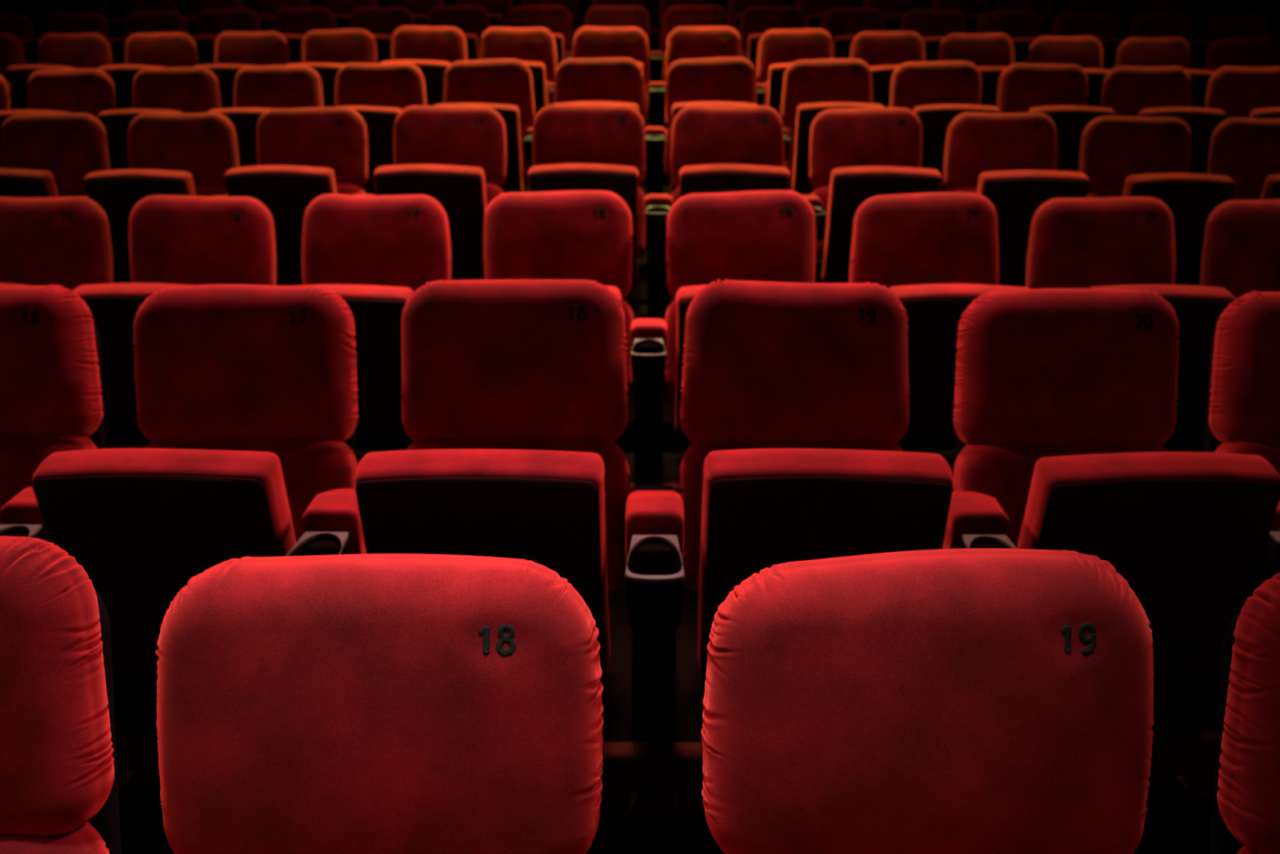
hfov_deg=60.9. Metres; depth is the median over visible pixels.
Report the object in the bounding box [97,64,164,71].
seat cushion
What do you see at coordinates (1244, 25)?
seat
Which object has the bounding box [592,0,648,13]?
seat
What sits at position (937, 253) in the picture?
seat
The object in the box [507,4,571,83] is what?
seat
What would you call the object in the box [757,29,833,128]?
seat
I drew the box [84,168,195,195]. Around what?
seat cushion
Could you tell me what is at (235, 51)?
seat
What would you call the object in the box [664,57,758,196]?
seat
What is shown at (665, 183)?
rail
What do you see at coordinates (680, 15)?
seat
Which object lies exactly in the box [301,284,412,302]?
seat cushion
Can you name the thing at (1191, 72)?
seat cushion
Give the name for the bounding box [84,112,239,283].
seat
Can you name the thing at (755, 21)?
seat
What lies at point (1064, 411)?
seat
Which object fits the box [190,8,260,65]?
seat
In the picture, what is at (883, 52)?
seat
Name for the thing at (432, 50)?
seat
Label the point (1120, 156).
seat
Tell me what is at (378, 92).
seat
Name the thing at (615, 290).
seat cushion
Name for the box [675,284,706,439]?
seat cushion
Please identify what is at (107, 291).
seat cushion
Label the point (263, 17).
seat cushion
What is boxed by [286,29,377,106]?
seat
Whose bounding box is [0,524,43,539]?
cup holder
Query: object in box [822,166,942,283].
seat cushion
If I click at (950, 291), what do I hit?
seat cushion
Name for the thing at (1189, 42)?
seat cushion
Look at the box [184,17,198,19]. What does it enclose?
seat cushion
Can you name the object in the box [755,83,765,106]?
armrest
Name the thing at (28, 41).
seat cushion
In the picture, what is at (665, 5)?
seat
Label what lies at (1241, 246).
seat
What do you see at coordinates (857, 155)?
seat
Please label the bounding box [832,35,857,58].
seat cushion
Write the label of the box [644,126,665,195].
armrest
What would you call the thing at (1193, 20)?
seat cushion
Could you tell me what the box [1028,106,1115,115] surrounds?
seat cushion
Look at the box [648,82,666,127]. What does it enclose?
armrest
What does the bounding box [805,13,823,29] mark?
seat cushion
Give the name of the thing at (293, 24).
seat
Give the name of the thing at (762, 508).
seat cushion
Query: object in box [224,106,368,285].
seat
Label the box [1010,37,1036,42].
seat cushion
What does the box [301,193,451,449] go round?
seat
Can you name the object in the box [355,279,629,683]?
seat
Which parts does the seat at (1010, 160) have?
underside panel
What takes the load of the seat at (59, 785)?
on the rail
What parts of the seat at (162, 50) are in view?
underside panel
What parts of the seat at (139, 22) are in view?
underside panel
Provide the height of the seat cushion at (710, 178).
0.464 m
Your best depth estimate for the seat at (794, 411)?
2.11 m
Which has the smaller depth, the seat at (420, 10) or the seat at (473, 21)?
the seat at (473, 21)
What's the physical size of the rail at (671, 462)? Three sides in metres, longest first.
4.615 x 0.605 x 0.257 m
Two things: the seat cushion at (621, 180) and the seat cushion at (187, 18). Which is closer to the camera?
the seat cushion at (621, 180)
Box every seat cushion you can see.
[0,110,68,116]
[0,168,58,197]
[0,282,29,285]
[6,65,75,71]
[21,38,41,43]
[31,448,296,555]
[72,283,191,298]
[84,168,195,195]
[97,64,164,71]
[97,109,182,118]
[106,17,127,22]
[106,37,128,42]
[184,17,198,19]
[190,35,218,39]
[195,64,256,69]
[208,107,272,115]
[224,165,337,194]
[257,15,273,19]
[281,34,305,39]
[286,62,344,68]
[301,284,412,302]
[333,14,351,18]
[339,106,401,115]
[355,448,610,678]
[371,34,392,39]
[373,164,486,223]
[380,59,449,67]
[411,13,427,18]
[434,102,523,192]
[463,33,479,60]
[522,61,546,106]
[528,163,638,283]
[551,33,564,61]
[554,101,638,111]
[569,13,573,44]
[603,285,621,303]
[636,62,643,74]
[671,101,758,196]
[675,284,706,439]
[679,164,790,198]
[697,448,953,676]
[734,13,742,30]
[747,33,764,61]
[767,62,792,106]
[791,102,884,191]
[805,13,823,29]
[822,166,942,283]
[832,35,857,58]
[869,65,899,71]
[883,13,905,17]
[888,283,1030,300]
[913,104,1000,115]
[921,36,945,41]
[962,14,982,17]
[976,170,1089,195]
[977,66,1007,71]
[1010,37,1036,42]
[1017,451,1279,549]
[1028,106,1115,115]
[1037,15,1057,19]
[1082,68,1111,74]
[1089,284,1235,302]
[1097,39,1124,43]
[1112,17,1133,20]
[1122,173,1235,196]
[1138,106,1226,117]
[1185,40,1213,44]
[1185,69,1214,75]
[1189,18,1204,22]
[1249,107,1279,119]
[1260,174,1279,199]
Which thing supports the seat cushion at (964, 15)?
on the seat at (971, 11)
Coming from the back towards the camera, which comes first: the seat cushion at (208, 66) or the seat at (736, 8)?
the seat at (736, 8)
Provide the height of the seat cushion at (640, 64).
0.464 m
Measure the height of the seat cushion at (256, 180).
0.465 m
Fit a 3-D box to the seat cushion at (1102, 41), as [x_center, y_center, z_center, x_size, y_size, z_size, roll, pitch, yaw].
[3.295,-2.529,7.789,0.406,0.465,0.090,0,32,0]
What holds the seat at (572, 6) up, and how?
on the rail
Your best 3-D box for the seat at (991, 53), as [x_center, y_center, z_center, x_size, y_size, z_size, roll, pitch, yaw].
[2.074,-1.987,6.638,0.466,0.767,0.610,0,22,1]
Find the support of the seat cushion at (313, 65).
on the seat at (326, 51)
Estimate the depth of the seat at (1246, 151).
4.70 m
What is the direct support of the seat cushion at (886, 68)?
on the seat at (883, 52)
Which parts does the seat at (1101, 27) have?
underside panel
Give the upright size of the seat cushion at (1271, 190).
0.464 m
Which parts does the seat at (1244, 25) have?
underside panel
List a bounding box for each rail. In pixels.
[355,449,1181,493]
[522,162,792,194]
[630,304,669,320]
[644,223,648,267]
[648,120,666,133]
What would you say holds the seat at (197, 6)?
on the rail
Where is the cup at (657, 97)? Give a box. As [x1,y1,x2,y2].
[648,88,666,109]
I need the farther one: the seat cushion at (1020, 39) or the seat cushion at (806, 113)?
the seat cushion at (1020, 39)
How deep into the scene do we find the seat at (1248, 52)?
7.03 m
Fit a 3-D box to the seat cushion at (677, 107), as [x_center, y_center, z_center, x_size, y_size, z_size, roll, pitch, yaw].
[0.351,-1.301,5.149,0.406,0.464,0.087,0,32,0]
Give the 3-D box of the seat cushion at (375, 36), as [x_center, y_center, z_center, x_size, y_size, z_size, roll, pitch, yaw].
[-1.866,-2.483,7.562,0.406,0.464,0.087,1,31,1]
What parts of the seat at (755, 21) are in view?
underside panel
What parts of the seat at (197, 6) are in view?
underside panel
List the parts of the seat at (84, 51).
underside panel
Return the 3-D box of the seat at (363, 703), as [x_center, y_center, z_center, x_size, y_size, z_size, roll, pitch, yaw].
[-0.271,0.575,1.036,0.467,0.766,0.618,0,22,1]
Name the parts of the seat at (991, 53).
underside panel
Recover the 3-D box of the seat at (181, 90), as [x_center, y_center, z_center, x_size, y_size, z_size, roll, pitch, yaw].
[-2.463,-1.463,5.687,0.463,0.767,0.619,0,22,1]
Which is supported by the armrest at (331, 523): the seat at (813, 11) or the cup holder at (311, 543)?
the cup holder at (311, 543)
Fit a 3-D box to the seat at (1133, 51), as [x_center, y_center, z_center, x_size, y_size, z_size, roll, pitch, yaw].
[3.295,-2.055,6.898,0.466,0.766,0.618,0,22,1]
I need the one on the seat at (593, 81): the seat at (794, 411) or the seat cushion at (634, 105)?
the seat cushion at (634, 105)
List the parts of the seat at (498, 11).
underside panel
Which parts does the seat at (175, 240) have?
underside panel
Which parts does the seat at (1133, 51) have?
underside panel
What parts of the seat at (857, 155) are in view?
underside panel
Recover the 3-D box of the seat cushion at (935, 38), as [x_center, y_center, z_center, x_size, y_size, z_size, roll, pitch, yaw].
[2.112,-2.468,7.569,0.406,0.464,0.086,1,32,1]
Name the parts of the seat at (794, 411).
underside panel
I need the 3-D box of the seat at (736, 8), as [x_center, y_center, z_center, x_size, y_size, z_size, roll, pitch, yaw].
[0.956,-3.154,8.882,0.462,0.767,0.610,0,22,1]
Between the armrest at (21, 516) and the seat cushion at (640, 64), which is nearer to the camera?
the armrest at (21, 516)
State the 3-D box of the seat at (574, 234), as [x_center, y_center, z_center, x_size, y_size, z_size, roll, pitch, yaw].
[-0.252,-0.277,3.232,0.462,0.768,0.611,0,22,1]
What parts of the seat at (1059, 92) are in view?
underside panel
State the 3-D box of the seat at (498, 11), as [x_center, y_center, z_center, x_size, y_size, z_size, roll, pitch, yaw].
[-1.293,-3.166,8.924,0.462,0.767,0.609,0,22,1]
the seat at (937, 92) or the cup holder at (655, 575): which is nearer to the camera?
the cup holder at (655, 575)
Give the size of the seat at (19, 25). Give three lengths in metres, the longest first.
0.769 x 0.616 x 0.466 m
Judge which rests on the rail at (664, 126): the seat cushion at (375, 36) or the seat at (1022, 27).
the seat at (1022, 27)
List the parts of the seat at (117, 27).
underside panel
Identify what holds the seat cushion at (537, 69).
on the seat at (535, 47)
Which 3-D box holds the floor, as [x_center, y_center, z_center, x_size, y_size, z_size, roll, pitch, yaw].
[0.060,-0.660,5.125,18.000,0.649,16.000,0,22,1]
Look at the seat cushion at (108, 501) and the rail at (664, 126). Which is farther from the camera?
the rail at (664, 126)
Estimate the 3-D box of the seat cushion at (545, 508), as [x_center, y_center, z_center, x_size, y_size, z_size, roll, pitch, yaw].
[-0.259,0.249,1.878,0.406,0.463,0.087,0,31,1]
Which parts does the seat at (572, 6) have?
underside panel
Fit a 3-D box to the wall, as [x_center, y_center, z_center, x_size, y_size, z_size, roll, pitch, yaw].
[0.158,-6.228,11.612,18.400,6.900,0.200,0,22,1]
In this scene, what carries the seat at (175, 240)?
on the rail at (671, 462)
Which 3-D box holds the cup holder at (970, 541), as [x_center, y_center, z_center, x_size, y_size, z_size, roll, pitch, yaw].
[0.594,0.259,1.826,0.095,0.104,0.153,0,22,1]
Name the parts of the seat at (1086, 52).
underside panel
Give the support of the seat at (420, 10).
on the rail
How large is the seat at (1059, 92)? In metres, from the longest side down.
0.766 x 0.621 x 0.462 m
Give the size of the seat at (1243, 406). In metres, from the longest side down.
0.771 x 0.617 x 0.467 m
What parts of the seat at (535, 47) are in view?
underside panel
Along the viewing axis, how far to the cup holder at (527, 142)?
5.01 m
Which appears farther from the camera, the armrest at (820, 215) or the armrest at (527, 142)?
the armrest at (527, 142)
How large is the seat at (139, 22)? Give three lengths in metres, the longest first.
0.765 x 0.616 x 0.465 m
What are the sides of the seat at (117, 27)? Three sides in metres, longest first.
0.766 x 0.612 x 0.464 m
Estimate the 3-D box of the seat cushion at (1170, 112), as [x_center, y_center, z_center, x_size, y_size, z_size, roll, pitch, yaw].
[2.697,-1.379,5.507,0.406,0.464,0.088,0,32,1]
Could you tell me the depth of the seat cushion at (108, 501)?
1.85 m
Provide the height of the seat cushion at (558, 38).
0.464 m
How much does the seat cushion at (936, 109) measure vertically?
0.464 m
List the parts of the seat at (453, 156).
underside panel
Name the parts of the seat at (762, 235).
underside panel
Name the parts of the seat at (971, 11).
underside panel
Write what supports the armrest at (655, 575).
on the rail
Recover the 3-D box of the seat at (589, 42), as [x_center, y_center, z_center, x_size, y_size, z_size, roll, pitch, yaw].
[-0.180,-1.964,6.463,0.466,0.765,0.616,0,22,1]
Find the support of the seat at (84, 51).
on the rail at (665, 183)
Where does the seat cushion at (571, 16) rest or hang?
on the seat at (572, 6)
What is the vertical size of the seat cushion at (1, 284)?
0.464 m
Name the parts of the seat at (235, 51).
underside panel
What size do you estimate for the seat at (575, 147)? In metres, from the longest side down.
0.766 x 0.616 x 0.462 m
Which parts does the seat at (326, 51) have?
underside panel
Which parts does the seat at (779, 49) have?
underside panel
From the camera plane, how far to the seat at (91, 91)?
5.83 m
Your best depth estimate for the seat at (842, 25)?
7.73 m
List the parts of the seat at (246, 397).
underside panel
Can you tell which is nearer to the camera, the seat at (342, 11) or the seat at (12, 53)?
the seat at (12, 53)
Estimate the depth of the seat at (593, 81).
5.39 m
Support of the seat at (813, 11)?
on the rail
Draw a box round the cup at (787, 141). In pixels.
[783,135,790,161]
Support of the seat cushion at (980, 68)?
on the seat at (991, 53)
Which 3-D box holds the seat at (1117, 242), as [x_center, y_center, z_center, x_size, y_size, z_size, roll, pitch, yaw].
[1.478,-0.294,3.399,0.462,0.766,0.614,0,22,1]
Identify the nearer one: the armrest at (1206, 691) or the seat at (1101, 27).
the armrest at (1206, 691)
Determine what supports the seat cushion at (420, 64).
on the seat at (432, 50)
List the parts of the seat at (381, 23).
underside panel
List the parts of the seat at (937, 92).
underside panel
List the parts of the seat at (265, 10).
underside panel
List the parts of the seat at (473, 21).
underside panel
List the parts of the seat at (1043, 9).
underside panel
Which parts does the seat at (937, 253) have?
underside panel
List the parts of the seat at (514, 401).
underside panel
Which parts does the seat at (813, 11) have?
underside panel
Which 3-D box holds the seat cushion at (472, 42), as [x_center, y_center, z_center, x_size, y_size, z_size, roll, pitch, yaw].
[-1.306,-2.466,7.494,0.406,0.465,0.090,0,31,1]
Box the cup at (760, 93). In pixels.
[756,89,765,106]
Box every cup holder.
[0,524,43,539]
[285,531,349,555]
[522,136,533,161]
[624,534,684,630]
[630,338,666,390]
[645,205,670,240]
[962,534,1016,548]
[1263,531,1279,581]
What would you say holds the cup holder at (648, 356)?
on the armrest at (648, 355)
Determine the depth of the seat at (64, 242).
3.52 m
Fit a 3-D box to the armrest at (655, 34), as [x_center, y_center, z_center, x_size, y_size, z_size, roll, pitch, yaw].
[0.112,-2.955,8.773,0.100,0.471,0.495,0,22,1]
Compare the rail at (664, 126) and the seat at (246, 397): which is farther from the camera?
the rail at (664, 126)
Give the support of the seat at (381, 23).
on the rail at (664, 126)
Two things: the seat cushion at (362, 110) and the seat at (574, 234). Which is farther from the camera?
the seat cushion at (362, 110)
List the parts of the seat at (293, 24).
underside panel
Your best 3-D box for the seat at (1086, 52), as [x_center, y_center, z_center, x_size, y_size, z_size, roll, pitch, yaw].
[2.673,-2.011,6.753,0.462,0.764,0.611,0,22,1]
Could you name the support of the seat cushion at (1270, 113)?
on the seat at (1241, 92)
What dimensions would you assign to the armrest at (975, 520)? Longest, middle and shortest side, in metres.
0.495 x 0.471 x 0.100 m
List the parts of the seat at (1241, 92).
underside panel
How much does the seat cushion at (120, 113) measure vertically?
0.464 m
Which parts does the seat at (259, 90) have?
underside panel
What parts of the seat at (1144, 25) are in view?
underside panel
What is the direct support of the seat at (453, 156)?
on the rail at (639, 311)
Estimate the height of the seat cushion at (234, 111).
0.464 m
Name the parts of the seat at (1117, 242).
underside panel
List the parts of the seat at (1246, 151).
underside panel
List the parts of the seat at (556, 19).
underside panel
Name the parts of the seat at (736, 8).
underside panel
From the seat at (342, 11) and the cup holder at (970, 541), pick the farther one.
the seat at (342, 11)
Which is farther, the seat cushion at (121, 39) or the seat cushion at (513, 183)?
the seat cushion at (121, 39)
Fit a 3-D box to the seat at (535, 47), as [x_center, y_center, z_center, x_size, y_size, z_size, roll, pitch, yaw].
[-0.739,-1.971,6.492,0.462,0.764,0.613,0,22,1]
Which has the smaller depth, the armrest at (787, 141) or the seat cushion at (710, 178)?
the seat cushion at (710, 178)
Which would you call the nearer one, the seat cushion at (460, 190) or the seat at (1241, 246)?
the seat at (1241, 246)
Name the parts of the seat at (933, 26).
underside panel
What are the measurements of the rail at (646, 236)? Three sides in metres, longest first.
7.511 x 0.746 x 0.286 m
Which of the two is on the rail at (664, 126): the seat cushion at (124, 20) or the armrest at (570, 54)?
the armrest at (570, 54)
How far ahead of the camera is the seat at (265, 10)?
9.20 m
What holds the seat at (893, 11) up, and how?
on the rail
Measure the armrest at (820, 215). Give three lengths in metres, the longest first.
0.495 x 0.471 x 0.100 m
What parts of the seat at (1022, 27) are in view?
underside panel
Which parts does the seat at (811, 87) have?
underside panel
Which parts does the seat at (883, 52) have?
underside panel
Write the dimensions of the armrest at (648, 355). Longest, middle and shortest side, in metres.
0.495 x 0.471 x 0.100 m
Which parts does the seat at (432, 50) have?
underside panel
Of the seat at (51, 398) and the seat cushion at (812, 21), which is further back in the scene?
the seat cushion at (812, 21)
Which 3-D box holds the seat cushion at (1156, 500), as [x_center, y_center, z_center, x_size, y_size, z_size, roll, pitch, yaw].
[0.885,0.256,1.965,0.407,0.464,0.086,0,31,0]
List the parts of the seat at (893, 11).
underside panel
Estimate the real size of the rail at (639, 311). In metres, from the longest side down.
5.840 x 0.702 x 0.281 m
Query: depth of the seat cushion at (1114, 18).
8.96 m
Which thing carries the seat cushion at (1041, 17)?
on the seat at (1043, 9)
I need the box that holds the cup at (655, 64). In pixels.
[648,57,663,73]
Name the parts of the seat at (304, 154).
underside panel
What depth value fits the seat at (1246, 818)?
1.19 m
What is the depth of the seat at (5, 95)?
5.88 m
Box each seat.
[0,13,35,41]
[0,33,26,84]
[0,68,115,164]
[0,75,11,111]
[0,112,110,197]
[0,196,113,290]
[0,284,106,524]
[0,535,121,853]
[6,33,111,110]
[21,13,110,65]
[31,284,358,724]
[72,195,275,448]
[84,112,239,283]
[97,32,198,110]
[97,66,221,170]
[106,0,177,38]
[106,11,188,65]
[155,553,603,853]
[184,0,243,35]
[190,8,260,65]
[195,31,289,108]
[208,65,323,167]
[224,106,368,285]
[255,0,309,31]
[273,7,336,63]
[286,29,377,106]
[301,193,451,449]
[321,0,376,29]
[335,62,426,195]
[350,7,413,63]
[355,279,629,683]
[373,105,506,279]
[380,26,466,106]
[389,0,443,26]
[426,5,489,60]
[434,58,534,193]
[457,0,511,27]
[480,26,556,127]
[483,190,633,440]
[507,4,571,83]
[524,0,579,53]
[528,104,645,306]
[553,57,645,119]
[572,26,648,128]
[585,4,649,89]
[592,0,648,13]
[659,0,715,56]
[662,4,727,84]
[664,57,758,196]
[665,26,742,128]
[665,190,816,453]
[670,105,790,205]
[680,278,953,682]
[701,548,1153,853]
[728,0,783,52]
[740,6,804,83]
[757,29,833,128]
[781,58,884,195]
[796,0,851,29]
[808,107,942,283]
[820,8,884,58]
[848,191,1030,443]
[849,31,924,107]
[864,0,919,31]
[889,61,1000,191]
[901,9,964,62]
[931,0,986,34]
[937,33,1013,107]
[943,112,1089,287]
[953,288,1279,728]
[977,10,1039,63]
[997,63,1115,172]
[998,0,1057,36]
[1026,196,1235,451]
[1027,35,1111,107]
[1052,13,1124,70]
[1079,115,1235,285]
[1101,66,1226,174]
[1115,37,1214,108]
[1128,13,1213,70]
[1200,199,1279,299]
[1204,37,1278,71]
[1204,290,1279,475]
[1205,14,1279,66]
[1205,66,1279,119]
[1208,117,1279,199]
[1209,572,1279,853]
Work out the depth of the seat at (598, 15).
7.65 m
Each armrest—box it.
[0,486,121,691]
[7,84,17,110]
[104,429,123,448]
[285,488,366,555]
[522,127,533,168]
[548,82,554,104]
[566,51,573,59]
[624,484,684,738]
[630,318,666,480]
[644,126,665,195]
[644,194,671,318]
[648,29,660,83]
[648,51,663,121]
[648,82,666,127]
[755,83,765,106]
[782,127,790,161]
[802,195,826,245]
[942,488,1016,548]
[1189,501,1279,723]
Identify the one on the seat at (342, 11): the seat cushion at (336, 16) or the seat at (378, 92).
the seat cushion at (336, 16)
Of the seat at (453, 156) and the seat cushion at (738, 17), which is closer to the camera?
the seat at (453, 156)
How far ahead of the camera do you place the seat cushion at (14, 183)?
4.34 m
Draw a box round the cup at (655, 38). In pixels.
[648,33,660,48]
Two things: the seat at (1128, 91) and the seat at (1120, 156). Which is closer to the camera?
the seat at (1120, 156)
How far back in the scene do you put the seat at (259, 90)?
5.58 m
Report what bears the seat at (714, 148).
on the rail at (639, 311)
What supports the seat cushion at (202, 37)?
on the seat at (211, 23)
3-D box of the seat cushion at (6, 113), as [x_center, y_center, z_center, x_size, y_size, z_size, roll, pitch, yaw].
[-3.088,-1.394,5.606,0.406,0.464,0.087,0,31,0]
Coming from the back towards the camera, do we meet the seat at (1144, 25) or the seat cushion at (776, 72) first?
the seat at (1144, 25)
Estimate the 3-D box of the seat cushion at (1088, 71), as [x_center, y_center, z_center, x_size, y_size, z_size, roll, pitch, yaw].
[2.668,-1.912,6.547,0.406,0.464,0.088,0,31,0]
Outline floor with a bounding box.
[118,105,1213,853]
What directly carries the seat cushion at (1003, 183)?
on the seat at (1010, 160)
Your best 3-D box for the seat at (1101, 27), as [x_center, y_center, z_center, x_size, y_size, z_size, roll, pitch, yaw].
[3.298,-2.630,7.999,0.466,0.766,0.622,0,22,1]
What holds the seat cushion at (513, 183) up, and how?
on the seat at (504, 86)
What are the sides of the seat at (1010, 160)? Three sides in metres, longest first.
0.764 x 0.617 x 0.462 m
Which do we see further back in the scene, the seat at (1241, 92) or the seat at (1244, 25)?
the seat at (1244, 25)
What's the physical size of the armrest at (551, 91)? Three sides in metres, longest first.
0.495 x 0.471 x 0.100 m
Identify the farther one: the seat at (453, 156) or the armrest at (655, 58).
the armrest at (655, 58)
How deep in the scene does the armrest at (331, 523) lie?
1.89 m
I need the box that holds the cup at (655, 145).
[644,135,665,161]
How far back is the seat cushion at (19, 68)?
6.66 m
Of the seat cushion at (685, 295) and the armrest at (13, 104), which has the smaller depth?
the seat cushion at (685, 295)
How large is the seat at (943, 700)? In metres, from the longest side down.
0.770 x 0.607 x 0.464 m
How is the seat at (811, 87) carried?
on the rail at (646, 236)
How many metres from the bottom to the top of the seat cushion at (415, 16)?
0.464 m
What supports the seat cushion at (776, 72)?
on the seat at (779, 49)
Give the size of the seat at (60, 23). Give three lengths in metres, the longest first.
0.765 x 0.621 x 0.463 m
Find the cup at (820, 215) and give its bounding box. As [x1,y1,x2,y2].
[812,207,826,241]
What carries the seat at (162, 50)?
on the rail at (665, 183)
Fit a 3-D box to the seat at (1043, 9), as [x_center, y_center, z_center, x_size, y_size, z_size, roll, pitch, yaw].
[3.281,-3.243,9.178,0.466,0.766,0.615,0,22,1]
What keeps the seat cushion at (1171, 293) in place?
on the seat at (1117, 242)
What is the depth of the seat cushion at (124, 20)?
9.12 m
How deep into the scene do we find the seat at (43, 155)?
4.69 m
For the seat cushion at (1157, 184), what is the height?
0.465 m
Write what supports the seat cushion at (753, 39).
on the seat at (755, 21)
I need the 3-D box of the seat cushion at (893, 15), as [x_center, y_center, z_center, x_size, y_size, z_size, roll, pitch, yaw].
[2.091,-3.081,8.771,0.406,0.464,0.087,0,32,1]
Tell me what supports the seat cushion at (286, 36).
on the seat at (293, 24)
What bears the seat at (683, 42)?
on the rail at (665, 183)
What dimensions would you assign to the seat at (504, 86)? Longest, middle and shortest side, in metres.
0.769 x 0.610 x 0.467 m
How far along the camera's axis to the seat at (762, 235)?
3.26 m

